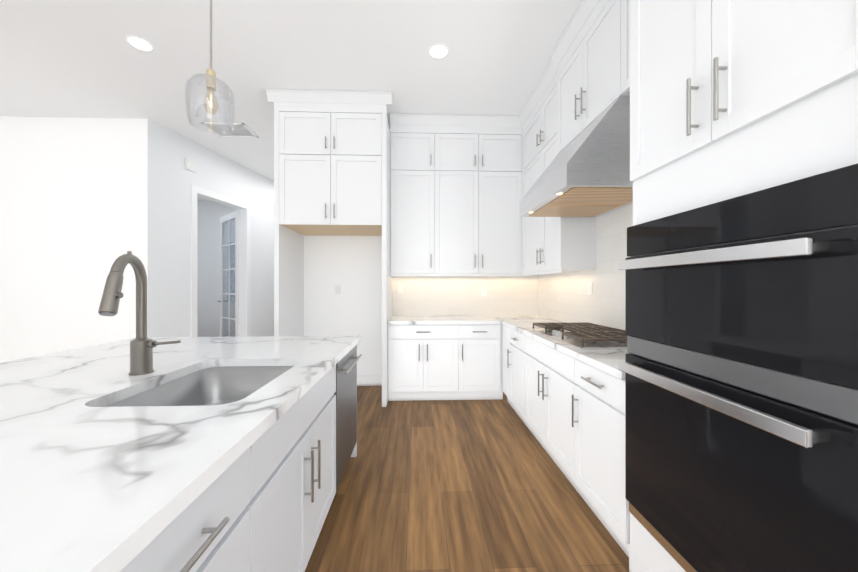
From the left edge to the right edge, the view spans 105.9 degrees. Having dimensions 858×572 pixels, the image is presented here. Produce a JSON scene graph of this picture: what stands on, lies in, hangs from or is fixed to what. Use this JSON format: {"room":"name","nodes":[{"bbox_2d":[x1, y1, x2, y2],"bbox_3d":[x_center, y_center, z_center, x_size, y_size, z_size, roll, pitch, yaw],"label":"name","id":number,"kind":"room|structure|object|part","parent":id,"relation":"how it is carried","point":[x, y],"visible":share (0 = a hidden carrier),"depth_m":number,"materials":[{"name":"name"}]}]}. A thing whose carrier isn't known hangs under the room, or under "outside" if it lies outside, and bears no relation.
{"room":"kitchen","nodes":[
{"label":"kitchen","id":0,"kind":"room"},
{"bbox_2d":[0,116,147,361],"bbox_3d":[-5.703,-0.375,3.925,4.540,3.330,0.100,0,0,-2],"label":"wall","id":1,"kind":"structure","parent":0,"point":[73,209],"depth_m":3.92,"materials":[{"name":"white paint"}]},
{"bbox_2d":[148,119,273,336],"bbox_3d":[-3.051,-0.376,6.526,0.152,3.330,5.200,0,0,10],"label":"wall","id":2,"kind":"structure","parent":0,"point":[176,188],"depth_m":4.53,"materials":[{"name":"white paint"}]},
{"bbox_2d":[185,158,196,172],"bbox_3d":[-3.317,-1.685,4.522,0.036,0.150,0.160,0,0,10],"label":"alarm box","id":3,"kind":"object","parent":2,"relation":"attached to","point":[190,165],"visible":0.98,"depth_m":4.50,"materials":[{"name":"white plastic"}]},
{"bbox_2d":[218,210,238,336],"bbox_3d":[-3.644,-0.015,5.929,0.716,2.590,0.667,0,0,-2],"label":"door leaf","id":4,"kind":"structure","parent":2,"relation":"in","point":[229,275],"depth_m":5.92,"materials":[{"name":"white paint"}]},
{"bbox_2d":[197,200,238,336],"bbox_3d":[-4.531,-0.376,7.641,3.097,3.330,0.731,0,0,-2],"label":"wall","id":5,"kind":"structure","parent":0,"point":[210,213],"depth_m":7.25,"materials":[{"name":"white paint"}]},
{"bbox_2d":[0,0,581,200],"bbox_3d":[-3.213,-2.090,2.360,9.650,0.100,13.200,0,0,-2],"label":"ceiling","id":6,"kind":"structure","parent":0,"point":[74,58],"depth_m":2.88,"materials":[{"name":"white paint"}]},
{"bbox_2d":[126,35,153,51],"bbox_3d":[-2.430,-2.036,2.727,0.180,0.006,0.180,0,0,-2],"label":"recessed light","id":7,"kind":"object","parent":6,"relation":"in","point":[139,43],"visible":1,"depth_m":2.72,"materials":[{"name":"white paint"}]},
{"bbox_2d":[185,0,234,134],"bbox_3d":[-0.901,-1.348,1.340,0.172,1.378,0.172,0,0,-2],"label":"pendant light","id":8,"kind":"object","parent":6,"relation":"hanging from","point":[211,80],"visible":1,"depth_m":1.33,"materials":[{"name":"clear glass"}]},
{"bbox_3d":[-0.901,-0.760,1.340,0.172,0.201,0.172,0,0,-2],"label":"lamp shade","id":9,"kind":"part","parent":8,"relation":"part of","materials":[{"name":"clear glass"}]},
{"bbox_2d":[201,122,258,137],"bbox_3d":[-2.582,-2.033,4.233,0.520,0.012,0.380,0,0,-2],"label":"ceiling vent","id":10,"kind":"object","parent":6,"relation":"in","point":[243,130],"visible":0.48,"depth_m":4.25,"materials":[{"name":"white metal"}]},
{"bbox_2d":[428,44,448,58],"bbox_3d":[0.084,-2.036,2.814,0.180,0.006,0.180,0,0,-2],"label":"recessed light","id":11,"kind":"object","parent":6,"relation":"in","point":[437,51],"visible":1,"depth_m":2.81,"materials":[{"name":"white paint"}]},
{"bbox_2d":[304,129,389,385],"bbox_3d":[-0.107,-0.375,4.272,3.090,3.330,0.114,0,0,-2],"label":"wall","id":12,"kind":"structure","parent":0,"point":[354,263],"depth_m":4.20,"materials":[{"name":"white paint"}]},
{"bbox_2d":[277,100,388,235],"bbox_3d":[-1.057,-1.302,3.815,1.080,1.292,0.758,0,0,-2],"label":"upper cabinet","id":13,"kind":"object","parent":12,"relation":"attached to","point":[333,155],"depth_m":3.44,"materials":[{"name":"white wood"}]},
{"bbox_2d":[335,285,340,293],"bbox_3d":[-1.180,0.050,4.188,0.072,0.116,0.008,0,0,-2],"label":"outlet","id":14,"kind":"object","parent":12,"relation":"attached to","point":[337,289],"visible":1,"depth_m":4.19,"materials":[{"name":"white plastic"}]},
{"bbox_2d":[398,285,402,293],"bbox_3d":[-0.370,0.050,4.203,0.072,0.116,0.008,0,0,-2],"label":"wall outlet","id":15,"kind":"object","parent":12,"relation":"attached to","point":[400,289],"visible":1,"depth_m":4.20,"materials":[{"name":"white plastic"}]},
{"bbox_2d":[389,120,428,275],"bbox_3d":[-0.174,-1.049,4.061,0.591,1.798,0.328,0,0,-2],"label":"upper cabinet","id":16,"kind":"object","parent":12,"relation":"attached to","point":[408,143],"depth_m":3.90,"materials":[{"name":"white wood"}]},
{"bbox_2d":[429,120,516,275],"bbox_3d":[0.575,-1.049,4.057,1.142,1.798,0.387,0,0,-2],"label":"upper cabinet","id":17,"kind":"object","parent":12,"relation":"attached to","point":[473,163],"depth_m":3.92,"materials":[{"name":"white wood"}]},
{"bbox_2d":[517,64,600,275],"bbox_3d":[1.283,-1.049,3.422,0.387,1.798,1.090,0,0,-2],"label":"upper cabinet","id":18,"kind":"object","parent":12,"relation":"attached to","point":[544,247],"depth_m":3.11,"materials":[{"name":"white wood"}]},
{"bbox_2d":[517,80,616,219],"bbox_3d":[1.162,-0.914,2.422,0.696,0.609,0.900,0,0,-2],"label":"upper cabinet","id":19,"kind":"object","parent":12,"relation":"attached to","point":[567,162],"depth_m":2.39,"materials":[{"name":"white wood"}]},
{"bbox_2d":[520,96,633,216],"bbox_3d":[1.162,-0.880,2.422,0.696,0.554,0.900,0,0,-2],"label":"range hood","id":20,"kind":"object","parent":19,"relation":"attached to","point":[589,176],"depth_m":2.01,"materials":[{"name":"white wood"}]},
{"bbox_2d":[557,0,608,87],"bbox_3d":[1.329,-1.553,2.428,0.363,0.788,1.018,0,0,-2],"label":"upper cabinet","id":21,"kind":"object","parent":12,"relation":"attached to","point":[586,56],"depth_m":2.33,"materials":[{"name":"white wood"}]},
{"bbox_2d":[609,0,616,79],"bbox_3d":[1.352,-1.553,1.753,0.363,0.788,0.567,0,0,-2],"label":"upper cabinet","id":22,"kind":"object","parent":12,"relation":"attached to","point":[612,3],"depth_m":2.05,"materials":[{"name":"white wood"}]},
{"bbox_2d":[305,386,628,571],"bbox_3d":[-3.213,1.341,2.361,9.650,0.100,13.200,0,0,-2],"label":"floor","id":23,"kind":"structure","parent":0,"point":[455,485],"depth_m":1.93,"materials":[{"name":"brown wood"}]},
{"bbox_2d":[100,343,361,571],"bbox_3d":[-1.140,0.859,0.907,1.392,0.865,3.090,0,0,-2],"label":"kitchen island","id":24,"kind":"object","parent":23,"relation":"on","point":[265,510],"depth_m":1.17,"materials":[{"name":"painted wood"},{"name":"quartz"},{"name":"brushed nickel"}]},
{"bbox_2d":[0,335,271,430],"bbox_3d":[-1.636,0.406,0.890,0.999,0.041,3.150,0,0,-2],"label":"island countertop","id":25,"kind":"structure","parent":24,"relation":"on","point":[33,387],"depth_m":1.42,"materials":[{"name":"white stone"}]},
{"bbox_2d":[98,251,180,375],"bbox_3d":[-1.210,0.121,1.330,0.208,0.530,0.306,0,0,-2],"label":"faucet","id":26,"kind":"object","parent":25,"relation":"on","point":[141,347],"depth_m":1.41,"materials":[{"name":"silver metal"}]},
{"bbox_2d":[0,336,359,571],"bbox_3d":[-0.806,0.406,0.918,0.661,0.041,3.150,0,0,-2],"label":"island countertop","id":27,"kind":"structure","parent":24,"relation":"on","point":[81,488],"depth_m":0.71,"materials":[{"name":"white stone"}]},
{"bbox_2d":[105,366,293,406],"bbox_3d":[-0.897,0.533,1.380,0.570,0.212,0.740,0,0,-2],"label":"sink","id":28,"kind":"object","parent":27,"relation":"in","point":[202,385],"depth_m":1.67,"materials":[{"name":"silver metal"}]},
{"bbox_2d":[385,324,464,403],"bbox_3d":[-0.045,0.858,3.916,0.839,0.865,0.628,0,0,-2],"label":"base cabinet","id":29,"kind":"object","parent":23,"relation":"on","point":[423,361],"depth_m":3.61,"materials":[{"name":"white wood"}]},
{"bbox_2d":[389,316,552,323],"bbox_3d":[0.496,0.405,3.921,1.922,0.040,0.652,0,0,-2],"label":"countertop","id":30,"kind":"structure","parent":29,"relation":"on","point":[392,319],"depth_m":3.73,"materials":[{"name":"white stone"}]},
{"bbox_2d":[465,324,500,399],"bbox_3d":[0.522,0.858,3.935,0.532,0.865,0.628,0,0,-2],"label":"base cabinet","id":31,"kind":"object","parent":23,"relation":"on","point":[482,341],"depth_m":3.63,"materials":[{"name":"white wood"}]},
{"bbox_2d":[501,324,508,402],"bbox_3d":[1.151,0.858,3.463,0.648,0.865,0.359,0,0,-2],"label":"base cabinet","id":32,"kind":"object","parent":23,"relation":"on","point":[504,331],"depth_m":3.54,"materials":[{"name":"white wood"}]},
{"bbox_2d":[509,328,520,417],"bbox_3d":[1.164,0.858,3.078,0.648,0.865,0.529,0,0,-2],"label":"base cabinet","id":33,"kind":"object","parent":23,"relation":"on","point":[514,337],"depth_m":3.17,"materials":[{"name":"white wood"}]},
{"bbox_2d":[521,336,564,474],"bbox_3d":[1.187,0.858,2.421,0.648,0.865,1.023,0,0,-2],"label":"base cabinet","id":34,"kind":"object","parent":23,"relation":"on","point":[542,369],"depth_m":2.42,"materials":[{"name":"white wood"}]},
{"bbox_2d":[565,356,616,541],"bbox_3d":[1.210,0.858,1.756,0.648,0.865,0.544,0,0,-2],"label":"base cabinet","id":35,"kind":"object","parent":23,"relation":"on","point":[590,395],"depth_m":1.77,"materials":[{"name":"white wood"}]},
{"bbox_2d":[501,320,616,379],"bbox_3d":[1.169,0.406,2.546,0.672,0.040,2.143,0,0,-2],"label":"countertop","id":36,"kind":"structure","parent":35,"relation":"on","point":[596,348],"depth_m":2.17,"materials":[{"name":"white stone"}]},
{"bbox_2d":[530,322,627,348],"bbox_3d":[1.170,0.353,2.420,0.535,0.064,0.885,0,0,-2],"label":"cooktop","id":37,"kind":"object","parent":36,"relation":"in","point":[580,335],"depth_m":2.25,"materials":[{"name":"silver metal"}]},
{"bbox_2d":[617,0,857,571],"bbox_3d":[1.223,-0.328,0.888,0.682,3.238,1.150,0,0,-2],"label":"tall cabinet","id":38,"kind":"object","parent":23,"relation":"on","point":[675,182],"depth_m":0.94,"materials":[{"name":"white wood"}]},
{"bbox_2d":[618,163,857,571],"bbox_3d":[1.022,0.366,1.053,0.416,1.250,0.762,0,0,-2],"label":"wall oven","id":39,"kind":"object","parent":38,"relation":"in","point":[740,366],"depth_m":0.89,"materials":[{"name":"black glass"}]},
{"bbox_2d":[481,287,486,295],"bbox_3d":[0.720,0.070,4.240,0.072,0.116,0.008,0,0,-2],"label":"wall outlet","id":40,"kind":"object","parent":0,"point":[483,291],"visible":1,"depth_m":4.24,"materials":[{"name":"white plastic"}]},
{"bbox_2d":[588,282,591,294],"bbox_3d":[1.476,0.020,2.973,0.008,0.116,0.072,0,0,-2],"label":"wall outlet","id":41,"kind":"object","parent":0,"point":[589,288],"visible":1,"depth_m":2.96,"materials":[{"name":"white plastic"}]}
]}

